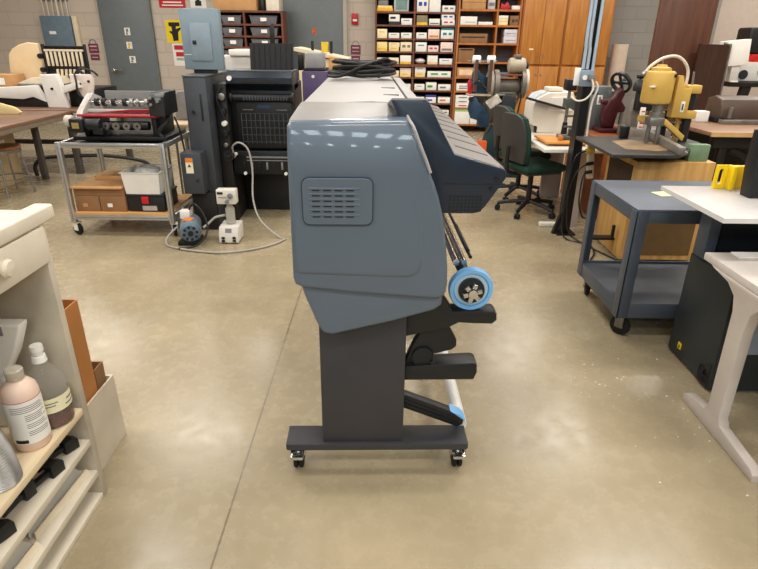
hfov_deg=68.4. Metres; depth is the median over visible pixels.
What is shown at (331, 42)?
marker pen
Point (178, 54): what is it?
print
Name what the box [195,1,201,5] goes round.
print
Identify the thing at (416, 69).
storage box
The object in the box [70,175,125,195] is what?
flat box
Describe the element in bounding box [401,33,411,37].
storage box
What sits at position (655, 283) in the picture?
shelf
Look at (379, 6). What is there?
tray
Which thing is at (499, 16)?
book
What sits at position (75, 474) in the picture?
shelf slat
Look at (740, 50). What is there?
box
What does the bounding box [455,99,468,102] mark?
box
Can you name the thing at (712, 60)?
board
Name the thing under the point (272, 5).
carton
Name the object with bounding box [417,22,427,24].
print
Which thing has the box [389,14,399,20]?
storage box
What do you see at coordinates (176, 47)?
print
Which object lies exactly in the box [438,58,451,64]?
storage box
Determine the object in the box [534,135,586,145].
board
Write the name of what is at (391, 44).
storage box
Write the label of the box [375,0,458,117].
box shelf
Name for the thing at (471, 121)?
carton
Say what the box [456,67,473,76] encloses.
cardboard box
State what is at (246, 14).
shelf
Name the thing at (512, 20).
parcel
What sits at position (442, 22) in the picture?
storage box
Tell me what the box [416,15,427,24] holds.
storage box
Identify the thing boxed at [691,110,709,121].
block
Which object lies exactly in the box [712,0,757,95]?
wall
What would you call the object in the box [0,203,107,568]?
base cabinet
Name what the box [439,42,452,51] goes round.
storage box
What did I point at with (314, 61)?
box
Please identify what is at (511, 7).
paper stack
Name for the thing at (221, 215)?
tube
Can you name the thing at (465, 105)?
box
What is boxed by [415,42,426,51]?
storage box
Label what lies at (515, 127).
office chair
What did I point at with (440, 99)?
storage box
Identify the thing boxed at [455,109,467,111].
print
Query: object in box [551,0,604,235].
steel column
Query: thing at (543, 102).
tray
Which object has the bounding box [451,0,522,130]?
open shelf
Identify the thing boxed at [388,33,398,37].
storage box
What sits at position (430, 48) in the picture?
storage box
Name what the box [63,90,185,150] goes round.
machine
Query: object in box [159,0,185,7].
safety sign
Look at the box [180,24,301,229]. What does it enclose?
machine
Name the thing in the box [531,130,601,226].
desk
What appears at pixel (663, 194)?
sticky note
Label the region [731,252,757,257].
paper sheet
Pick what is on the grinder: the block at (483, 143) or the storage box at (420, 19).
the block at (483, 143)
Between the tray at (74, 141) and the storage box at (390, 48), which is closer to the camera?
the tray at (74, 141)
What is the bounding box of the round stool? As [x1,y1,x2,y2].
[0,143,36,197]
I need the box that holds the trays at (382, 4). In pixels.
[377,0,392,10]
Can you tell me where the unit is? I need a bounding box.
[219,220,243,243]
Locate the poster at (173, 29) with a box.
[165,20,181,42]
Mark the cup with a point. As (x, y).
(560, 137)
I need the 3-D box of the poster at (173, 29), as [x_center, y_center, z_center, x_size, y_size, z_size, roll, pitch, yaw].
[-3.704,-4.591,10.124,0.320,0.380,0.006,1,24,0]
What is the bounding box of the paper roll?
[606,44,628,121]
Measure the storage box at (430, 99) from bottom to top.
0.100 m
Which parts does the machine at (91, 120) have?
knob, plate, motor, motor, red rail, guide plate, red rail, plate, frame, control arm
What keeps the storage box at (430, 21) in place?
on the box shelf at (381, 17)
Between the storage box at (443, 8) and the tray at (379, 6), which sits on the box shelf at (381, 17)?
the storage box at (443, 8)
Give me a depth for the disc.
6.07 m
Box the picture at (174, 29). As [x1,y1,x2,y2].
[168,22,180,40]
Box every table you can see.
[0,111,70,179]
[14,100,133,173]
[576,116,715,259]
[670,95,757,180]
[682,252,757,482]
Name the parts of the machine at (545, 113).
control panel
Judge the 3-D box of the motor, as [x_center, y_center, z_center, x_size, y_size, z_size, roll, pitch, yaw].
[-1.525,-0.491,4.557,0.251,0.308,0.363,-6,25,-15]
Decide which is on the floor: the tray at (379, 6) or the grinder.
the grinder
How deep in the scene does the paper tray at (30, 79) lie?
6.81 m
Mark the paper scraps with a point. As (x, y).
(595, 314)
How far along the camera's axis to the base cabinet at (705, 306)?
2.76 m
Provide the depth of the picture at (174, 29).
10.12 m
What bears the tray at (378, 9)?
on the trays at (382, 4)
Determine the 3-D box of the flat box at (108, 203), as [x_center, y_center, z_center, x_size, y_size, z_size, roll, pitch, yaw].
[-2.222,-0.756,4.857,0.213,0.132,0.418,1,24,0]
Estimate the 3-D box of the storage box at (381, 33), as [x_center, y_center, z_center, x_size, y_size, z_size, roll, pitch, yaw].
[0.057,-4.414,9.818,0.171,0.145,0.302,1,24,0]
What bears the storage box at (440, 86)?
on the box shelf at (381, 17)
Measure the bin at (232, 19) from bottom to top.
0.124 m
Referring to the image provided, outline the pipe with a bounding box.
[33,154,149,175]
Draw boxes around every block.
[321,42,328,51]
[477,140,486,150]
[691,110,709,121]
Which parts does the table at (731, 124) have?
plate, leg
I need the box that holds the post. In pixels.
[740,129,757,197]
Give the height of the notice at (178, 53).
0.380 m
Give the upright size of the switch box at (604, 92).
0.414 m
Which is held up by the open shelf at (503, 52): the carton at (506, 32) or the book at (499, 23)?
the book at (499, 23)
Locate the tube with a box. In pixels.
[203,214,225,227]
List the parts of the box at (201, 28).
door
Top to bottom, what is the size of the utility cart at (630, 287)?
0.760 m
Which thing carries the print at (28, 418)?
attached to the plastic bottle at (21, 399)
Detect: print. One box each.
[9,399,47,435]
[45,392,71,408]
[174,45,182,49]
[176,52,183,56]
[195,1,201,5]
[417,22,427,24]
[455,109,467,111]
[459,70,471,74]
[462,36,484,37]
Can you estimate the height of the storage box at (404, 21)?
0.100 m
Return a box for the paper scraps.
[551,314,747,495]
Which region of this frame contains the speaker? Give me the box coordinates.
[298,54,304,69]
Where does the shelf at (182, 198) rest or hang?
attached to the cart at (170, 215)
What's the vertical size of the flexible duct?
0.189 m
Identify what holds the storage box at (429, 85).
on the box shelf at (381, 17)
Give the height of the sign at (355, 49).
0.355 m
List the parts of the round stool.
leg, seat, leg, leg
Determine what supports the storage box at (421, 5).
on the box shelf at (381, 17)
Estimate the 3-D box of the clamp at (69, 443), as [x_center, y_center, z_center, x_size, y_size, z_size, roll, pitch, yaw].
[-1.093,0.568,1.809,0.036,0.055,0.240,13,26,25]
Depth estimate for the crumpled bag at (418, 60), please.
9.91 m
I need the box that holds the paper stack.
[510,6,519,9]
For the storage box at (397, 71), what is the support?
on the box shelf at (381, 17)
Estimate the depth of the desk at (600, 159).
5.41 m
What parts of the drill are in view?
arm, motor, swing arm, pillar post, rod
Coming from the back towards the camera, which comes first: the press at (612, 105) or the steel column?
the press at (612, 105)
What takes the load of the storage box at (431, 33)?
on the box shelf at (381, 17)
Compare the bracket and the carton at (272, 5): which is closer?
the bracket
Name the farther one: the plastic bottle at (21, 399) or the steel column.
the steel column
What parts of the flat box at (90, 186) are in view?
lid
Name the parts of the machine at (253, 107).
kick plate, knob, knob, frame, roller knob, grille panel, delivery panel, lever arm, roller knob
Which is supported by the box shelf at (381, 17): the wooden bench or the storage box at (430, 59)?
the storage box at (430, 59)
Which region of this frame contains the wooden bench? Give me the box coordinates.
[294,47,350,101]
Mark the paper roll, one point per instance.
(619, 52)
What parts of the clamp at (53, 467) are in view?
handle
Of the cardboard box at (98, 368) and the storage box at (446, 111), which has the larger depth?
the storage box at (446, 111)
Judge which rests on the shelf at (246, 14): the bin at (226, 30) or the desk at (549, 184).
the bin at (226, 30)
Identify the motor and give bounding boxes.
[178,203,208,249]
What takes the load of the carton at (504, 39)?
on the open shelf at (503, 52)
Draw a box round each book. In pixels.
[498,15,507,18]
[498,19,507,21]
[498,22,507,24]
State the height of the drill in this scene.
0.620 m
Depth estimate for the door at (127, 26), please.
10.16 m
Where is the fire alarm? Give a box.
[351,13,357,24]
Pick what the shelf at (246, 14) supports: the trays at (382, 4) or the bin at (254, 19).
the bin at (254, 19)
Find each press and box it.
[556,79,597,140]
[592,71,631,132]
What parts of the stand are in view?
leg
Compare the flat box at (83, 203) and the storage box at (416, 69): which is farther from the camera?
the storage box at (416, 69)
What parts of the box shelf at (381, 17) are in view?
shelf, shelf, shelf, shelf, shelf, shelf, shelf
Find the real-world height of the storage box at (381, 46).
0.150 m
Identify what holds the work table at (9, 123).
on the floor
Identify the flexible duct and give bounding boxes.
[0,428,22,492]
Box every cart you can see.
[54,131,193,235]
[577,180,719,334]
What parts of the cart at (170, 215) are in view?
post, rail, post, rail, rail, post, rail, rail, post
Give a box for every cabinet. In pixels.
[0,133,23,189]
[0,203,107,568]
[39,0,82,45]
[302,69,335,101]
[515,0,567,114]
[557,0,615,97]
[668,212,757,390]
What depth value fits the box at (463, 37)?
9.70 m
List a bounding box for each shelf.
[75,194,191,215]
[220,10,287,54]
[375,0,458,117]
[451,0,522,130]
[584,263,688,303]
[593,180,719,212]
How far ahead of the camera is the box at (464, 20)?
9.59 m
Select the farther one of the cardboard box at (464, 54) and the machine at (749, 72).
the cardboard box at (464, 54)
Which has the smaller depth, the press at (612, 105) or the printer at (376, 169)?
the printer at (376, 169)
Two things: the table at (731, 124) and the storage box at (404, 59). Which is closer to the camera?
the table at (731, 124)
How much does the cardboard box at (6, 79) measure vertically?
0.354 m
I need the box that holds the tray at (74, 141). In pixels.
[73,140,164,142]
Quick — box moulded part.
[0,319,26,425]
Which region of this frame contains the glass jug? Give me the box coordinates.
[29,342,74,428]
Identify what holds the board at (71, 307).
in the bin at (104, 408)
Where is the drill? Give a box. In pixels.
[637,54,702,141]
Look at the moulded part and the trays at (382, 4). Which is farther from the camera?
the trays at (382, 4)
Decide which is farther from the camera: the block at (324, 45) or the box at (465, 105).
the box at (465, 105)
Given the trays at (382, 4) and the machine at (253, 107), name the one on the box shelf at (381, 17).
the trays at (382, 4)
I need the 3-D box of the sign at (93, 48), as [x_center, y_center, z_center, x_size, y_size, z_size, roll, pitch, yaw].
[-5.238,-4.313,10.252,0.180,0.355,0.010,1,24,0]
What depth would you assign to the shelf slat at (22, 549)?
1.64 m
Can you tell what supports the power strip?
on the table at (654, 156)
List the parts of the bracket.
slotted plate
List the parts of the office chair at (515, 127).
leg, backrest, leg, seat, leg, leg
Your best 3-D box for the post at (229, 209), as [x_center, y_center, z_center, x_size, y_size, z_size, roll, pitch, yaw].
[-1.228,-0.597,4.603,0.076,0.178,0.076,1,24,0]
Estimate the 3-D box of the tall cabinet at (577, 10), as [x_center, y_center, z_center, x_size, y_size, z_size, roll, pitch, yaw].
[3.587,-4.063,9.995,0.805,2.600,0.555,1,24,0]
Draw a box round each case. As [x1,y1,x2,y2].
[394,0,408,11]
[499,2,509,9]
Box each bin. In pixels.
[87,375,126,468]
[119,164,173,193]
[221,15,242,23]
[222,27,243,34]
[223,38,244,46]
[250,16,280,23]
[250,28,280,35]
[251,39,281,42]
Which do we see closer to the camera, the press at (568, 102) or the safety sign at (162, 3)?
the press at (568, 102)
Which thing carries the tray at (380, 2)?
on the trays at (382, 4)
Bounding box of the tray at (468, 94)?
[466,93,490,95]
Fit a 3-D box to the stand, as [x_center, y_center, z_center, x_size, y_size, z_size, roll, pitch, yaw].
[5.299,-2.312,7.928,1.260,1.090,0.670,1,24,0]
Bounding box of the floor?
[0,124,757,568]
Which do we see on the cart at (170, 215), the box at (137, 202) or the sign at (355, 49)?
the box at (137, 202)
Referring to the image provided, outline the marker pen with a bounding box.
[330,41,332,53]
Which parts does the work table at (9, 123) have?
leg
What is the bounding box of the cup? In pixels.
[557,135,563,140]
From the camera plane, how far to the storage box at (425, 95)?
10.10 m
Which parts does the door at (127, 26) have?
handle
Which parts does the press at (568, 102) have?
frame, motor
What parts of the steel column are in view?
plate, plate, white cord, white cord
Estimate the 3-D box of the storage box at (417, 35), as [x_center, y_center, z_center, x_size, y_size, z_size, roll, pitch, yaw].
[0.740,-4.383,9.828,0.179,0.095,0.302,1,24,0]
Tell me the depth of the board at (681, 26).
7.27 m
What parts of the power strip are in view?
cord, cord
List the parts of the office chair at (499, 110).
leg, leg, seat, leg, leg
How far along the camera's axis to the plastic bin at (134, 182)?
4.61 m
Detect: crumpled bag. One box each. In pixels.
[134,164,160,172]
[414,58,424,63]
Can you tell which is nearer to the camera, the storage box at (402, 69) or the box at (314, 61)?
the box at (314, 61)
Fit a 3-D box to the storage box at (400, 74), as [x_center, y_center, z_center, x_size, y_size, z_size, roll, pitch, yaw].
[0.470,-3.799,10.088,0.191,0.070,0.302,1,24,0]
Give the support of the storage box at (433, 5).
on the box shelf at (381, 17)
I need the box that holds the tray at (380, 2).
[378,0,387,5]
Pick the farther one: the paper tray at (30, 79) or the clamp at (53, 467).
the paper tray at (30, 79)
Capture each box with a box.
[0,73,25,86]
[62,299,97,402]
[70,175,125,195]
[74,195,101,210]
[91,361,105,389]
[95,170,122,179]
[99,195,128,211]
[126,185,177,211]
[178,8,225,72]
[213,0,259,10]
[303,52,328,70]
[377,29,386,37]
[377,42,386,50]
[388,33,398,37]
[388,57,398,63]
[388,70,398,76]
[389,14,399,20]
[389,21,399,24]
[389,42,399,46]
[389,47,398,50]
[399,73,410,76]
[400,42,411,51]
[400,55,410,63]
[400,67,410,72]
[401,18,411,24]
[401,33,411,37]
[414,67,425,72]
[414,72,424,76]
[414,83,424,89]
[415,33,426,38]
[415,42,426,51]
[416,0,428,11]
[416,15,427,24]
[424,94,435,96]
[425,81,436,89]
[425,97,435,102]
[426,55,437,63]
[426,70,450,76]
[427,29,439,38]
[427,45,438,51]
[428,0,440,11]
[428,19,439,24]
[437,83,450,89]
[437,96,449,102]
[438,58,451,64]
[439,30,453,38]
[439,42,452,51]
[440,14,454,19]
[440,20,454,24]
[440,108,448,114]
[441,6,454,11]
[454,103,467,107]
[455,82,466,90]
[455,94,472,98]
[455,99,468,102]
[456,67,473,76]
[457,48,473,61]
[458,33,487,42]
[459,16,476,24]
[460,0,485,8]
[477,22,492,24]
[486,0,495,8]
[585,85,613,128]
[720,39,751,81]
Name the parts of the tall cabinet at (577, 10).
door, door, door, door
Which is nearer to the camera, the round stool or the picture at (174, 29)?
the round stool
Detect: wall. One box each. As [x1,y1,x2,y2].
[0,0,721,128]
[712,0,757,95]
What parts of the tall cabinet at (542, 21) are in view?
door, door, door, door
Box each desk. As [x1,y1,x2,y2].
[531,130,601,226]
[560,124,671,219]
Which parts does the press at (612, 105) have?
knob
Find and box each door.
[96,0,161,124]
[282,0,347,79]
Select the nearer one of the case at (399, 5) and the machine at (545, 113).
the machine at (545, 113)
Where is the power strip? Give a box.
[561,145,619,260]
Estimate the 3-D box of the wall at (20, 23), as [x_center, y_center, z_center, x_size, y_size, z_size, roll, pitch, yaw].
[-1.432,-4.788,10.138,15.020,3.700,0.200,1,24,0]
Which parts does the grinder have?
belt arm, belt arm, steel plate, motor, motor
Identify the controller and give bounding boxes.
[216,187,237,223]
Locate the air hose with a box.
[165,142,284,253]
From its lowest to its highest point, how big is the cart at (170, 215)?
0.780 m
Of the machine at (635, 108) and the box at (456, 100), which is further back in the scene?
the box at (456, 100)
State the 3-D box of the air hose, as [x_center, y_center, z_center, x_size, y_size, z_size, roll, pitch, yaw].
[-1.251,-0.699,4.490,0.711,0.757,0.819,20,30,37]
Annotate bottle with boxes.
[0,365,51,451]
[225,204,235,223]
[259,0,265,10]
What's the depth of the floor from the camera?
2.46 m
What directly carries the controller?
on the unit
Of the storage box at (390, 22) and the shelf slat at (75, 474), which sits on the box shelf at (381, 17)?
the storage box at (390, 22)
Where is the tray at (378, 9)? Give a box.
[377,8,392,10]
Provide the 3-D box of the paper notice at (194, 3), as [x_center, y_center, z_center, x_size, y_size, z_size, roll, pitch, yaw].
[-3.218,-5.089,9.903,0.280,0.320,0.006,1,24,0]
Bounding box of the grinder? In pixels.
[466,55,529,177]
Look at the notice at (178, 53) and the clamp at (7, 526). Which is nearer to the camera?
the clamp at (7, 526)
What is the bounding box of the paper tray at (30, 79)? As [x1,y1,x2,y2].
[19,75,71,84]
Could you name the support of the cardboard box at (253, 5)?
on the shelf at (246, 14)
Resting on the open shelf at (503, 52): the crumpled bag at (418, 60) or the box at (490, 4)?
the box at (490, 4)
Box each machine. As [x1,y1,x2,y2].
[0,42,116,107]
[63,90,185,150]
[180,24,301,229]
[524,86,574,132]
[617,75,670,136]
[725,27,757,80]
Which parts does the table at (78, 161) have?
leg, leg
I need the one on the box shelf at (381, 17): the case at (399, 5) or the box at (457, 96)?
the case at (399, 5)
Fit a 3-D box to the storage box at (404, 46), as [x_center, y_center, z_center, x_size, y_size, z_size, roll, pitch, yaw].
[0.477,-4.225,9.914,0.198,0.150,0.302,1,24,0]
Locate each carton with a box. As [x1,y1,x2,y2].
[266,0,281,10]
[453,109,469,123]
[469,118,476,123]
[500,36,516,42]
[501,29,517,36]
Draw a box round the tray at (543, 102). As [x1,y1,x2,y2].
[526,96,565,109]
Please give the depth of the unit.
4.57 m
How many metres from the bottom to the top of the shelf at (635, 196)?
0.015 m
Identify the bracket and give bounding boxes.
[711,165,744,189]
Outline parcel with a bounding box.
[508,16,518,24]
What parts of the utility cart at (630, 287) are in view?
leg, leg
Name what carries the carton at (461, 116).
on the open shelf at (503, 52)
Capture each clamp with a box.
[0,518,16,543]
[2,458,65,517]
[37,435,79,472]
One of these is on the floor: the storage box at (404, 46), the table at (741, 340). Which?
the table at (741, 340)
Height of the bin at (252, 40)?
0.122 m
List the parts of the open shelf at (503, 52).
shelf, shelf, shelf, shelf, shelf, shelf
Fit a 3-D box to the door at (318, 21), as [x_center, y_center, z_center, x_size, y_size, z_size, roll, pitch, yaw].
[-1.180,-4.096,10.262,1.200,2.340,0.126,1,24,0]
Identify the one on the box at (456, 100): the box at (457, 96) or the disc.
the box at (457, 96)
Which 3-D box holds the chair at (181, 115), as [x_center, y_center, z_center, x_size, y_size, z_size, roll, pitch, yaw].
[-1.944,-1.340,5.521,0.240,1.080,0.330,1,24,0]
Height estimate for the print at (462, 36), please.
0.020 m
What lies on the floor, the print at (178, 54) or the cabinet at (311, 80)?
the cabinet at (311, 80)
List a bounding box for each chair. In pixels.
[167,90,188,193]
[493,105,550,199]
[495,112,565,218]
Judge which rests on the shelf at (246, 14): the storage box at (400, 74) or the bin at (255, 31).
the bin at (255, 31)
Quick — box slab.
[660,186,757,223]
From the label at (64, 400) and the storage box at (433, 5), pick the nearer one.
the label at (64, 400)
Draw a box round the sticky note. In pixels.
[651,191,670,196]
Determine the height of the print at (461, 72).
0.090 m
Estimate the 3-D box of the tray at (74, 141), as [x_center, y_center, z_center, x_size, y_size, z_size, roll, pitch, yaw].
[-2.138,-1.222,4.739,0.785,0.017,0.600,1,24,0]
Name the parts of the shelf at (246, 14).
shelf, shelf, shelf, shelf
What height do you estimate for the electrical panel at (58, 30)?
1.481 m
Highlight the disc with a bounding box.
[0,103,21,113]
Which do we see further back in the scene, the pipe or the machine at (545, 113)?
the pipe
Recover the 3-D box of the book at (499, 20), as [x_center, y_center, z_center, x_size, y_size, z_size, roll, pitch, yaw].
[2.136,-4.597,9.721,0.160,0.050,0.302,1,24,0]
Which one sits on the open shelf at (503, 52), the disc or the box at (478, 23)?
the box at (478, 23)
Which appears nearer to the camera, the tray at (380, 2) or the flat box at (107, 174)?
the flat box at (107, 174)
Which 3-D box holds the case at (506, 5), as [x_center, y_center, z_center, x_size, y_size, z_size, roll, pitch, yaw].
[2.154,-4.790,9.594,0.170,0.120,0.160,1,24,0]
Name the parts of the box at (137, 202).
lid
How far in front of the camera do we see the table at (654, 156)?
4.19 m
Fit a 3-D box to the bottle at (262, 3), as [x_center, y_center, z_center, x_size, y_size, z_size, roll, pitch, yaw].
[-1.952,-4.738,9.344,0.110,0.284,0.108,1,24,0]
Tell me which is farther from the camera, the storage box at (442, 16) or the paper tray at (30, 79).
the storage box at (442, 16)
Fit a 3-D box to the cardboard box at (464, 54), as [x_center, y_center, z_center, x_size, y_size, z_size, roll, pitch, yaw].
[1.533,-4.094,9.944,0.275,0.220,0.302,1,24,0]
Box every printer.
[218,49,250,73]
[286,57,505,466]
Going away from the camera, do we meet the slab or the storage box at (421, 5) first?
the slab
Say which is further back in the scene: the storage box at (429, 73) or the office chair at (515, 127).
the storage box at (429, 73)
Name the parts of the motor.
rating plate, foot plate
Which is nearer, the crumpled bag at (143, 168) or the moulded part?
the moulded part
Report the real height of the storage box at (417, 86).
0.100 m
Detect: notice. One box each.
[172,43,184,65]
[190,0,206,7]
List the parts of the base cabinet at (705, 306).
upright post, panel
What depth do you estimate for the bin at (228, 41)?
9.49 m
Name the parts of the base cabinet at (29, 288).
knob, drawer, shelf, shelf, shelf, shelf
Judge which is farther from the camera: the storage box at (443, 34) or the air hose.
the storage box at (443, 34)
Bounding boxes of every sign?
[88,39,99,59]
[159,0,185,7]
[351,41,360,59]
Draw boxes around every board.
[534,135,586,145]
[647,0,718,121]
[690,42,731,109]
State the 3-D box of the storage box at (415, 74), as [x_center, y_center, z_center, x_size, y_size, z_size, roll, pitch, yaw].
[0.731,-3.799,10.095,0.180,0.070,0.302,1,24,0]
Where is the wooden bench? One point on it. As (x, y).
(302, 50)
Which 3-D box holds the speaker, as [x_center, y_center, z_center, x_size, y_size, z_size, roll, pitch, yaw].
[-0.854,-2.447,6.138,0.052,0.163,0.200,1,24,0]
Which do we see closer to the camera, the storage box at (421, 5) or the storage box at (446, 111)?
the storage box at (421, 5)
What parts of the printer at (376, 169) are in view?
hatch plate, raised panel, cable coil, leg, take arm, spindle arm, platen rod, spindle rod, edge rail, visor lid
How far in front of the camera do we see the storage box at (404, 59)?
9.86 m
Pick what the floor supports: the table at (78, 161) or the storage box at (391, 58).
the table at (78, 161)
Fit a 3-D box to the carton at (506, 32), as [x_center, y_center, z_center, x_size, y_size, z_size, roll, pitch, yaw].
[2.287,-4.415,9.800,0.225,0.110,0.302,1,24,0]
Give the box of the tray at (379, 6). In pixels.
[377,5,391,7]
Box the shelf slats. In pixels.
[34,469,90,539]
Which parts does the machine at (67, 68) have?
panel, clamp knob, upright panel, rack rail, panel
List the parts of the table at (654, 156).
pedal post, guide post, under frame, hardboard panel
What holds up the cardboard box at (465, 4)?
on the open shelf at (503, 52)
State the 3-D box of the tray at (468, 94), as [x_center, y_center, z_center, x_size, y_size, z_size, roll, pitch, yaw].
[1.188,-2.267,6.665,0.280,0.020,0.160,1,24,0]
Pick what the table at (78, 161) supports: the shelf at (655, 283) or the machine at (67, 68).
the machine at (67, 68)
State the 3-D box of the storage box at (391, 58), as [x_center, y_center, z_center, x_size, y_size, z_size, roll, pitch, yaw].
[0.260,-4.014,9.999,0.180,0.100,0.302,1,24,0]
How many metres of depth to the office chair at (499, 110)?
5.84 m
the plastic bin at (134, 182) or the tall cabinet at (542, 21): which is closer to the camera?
the plastic bin at (134, 182)
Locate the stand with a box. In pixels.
[723,80,757,95]
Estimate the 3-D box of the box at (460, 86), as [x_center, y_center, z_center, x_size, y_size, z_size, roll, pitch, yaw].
[1.552,-3.604,10.159,0.325,0.120,0.302,1,24,0]
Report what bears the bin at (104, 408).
on the floor

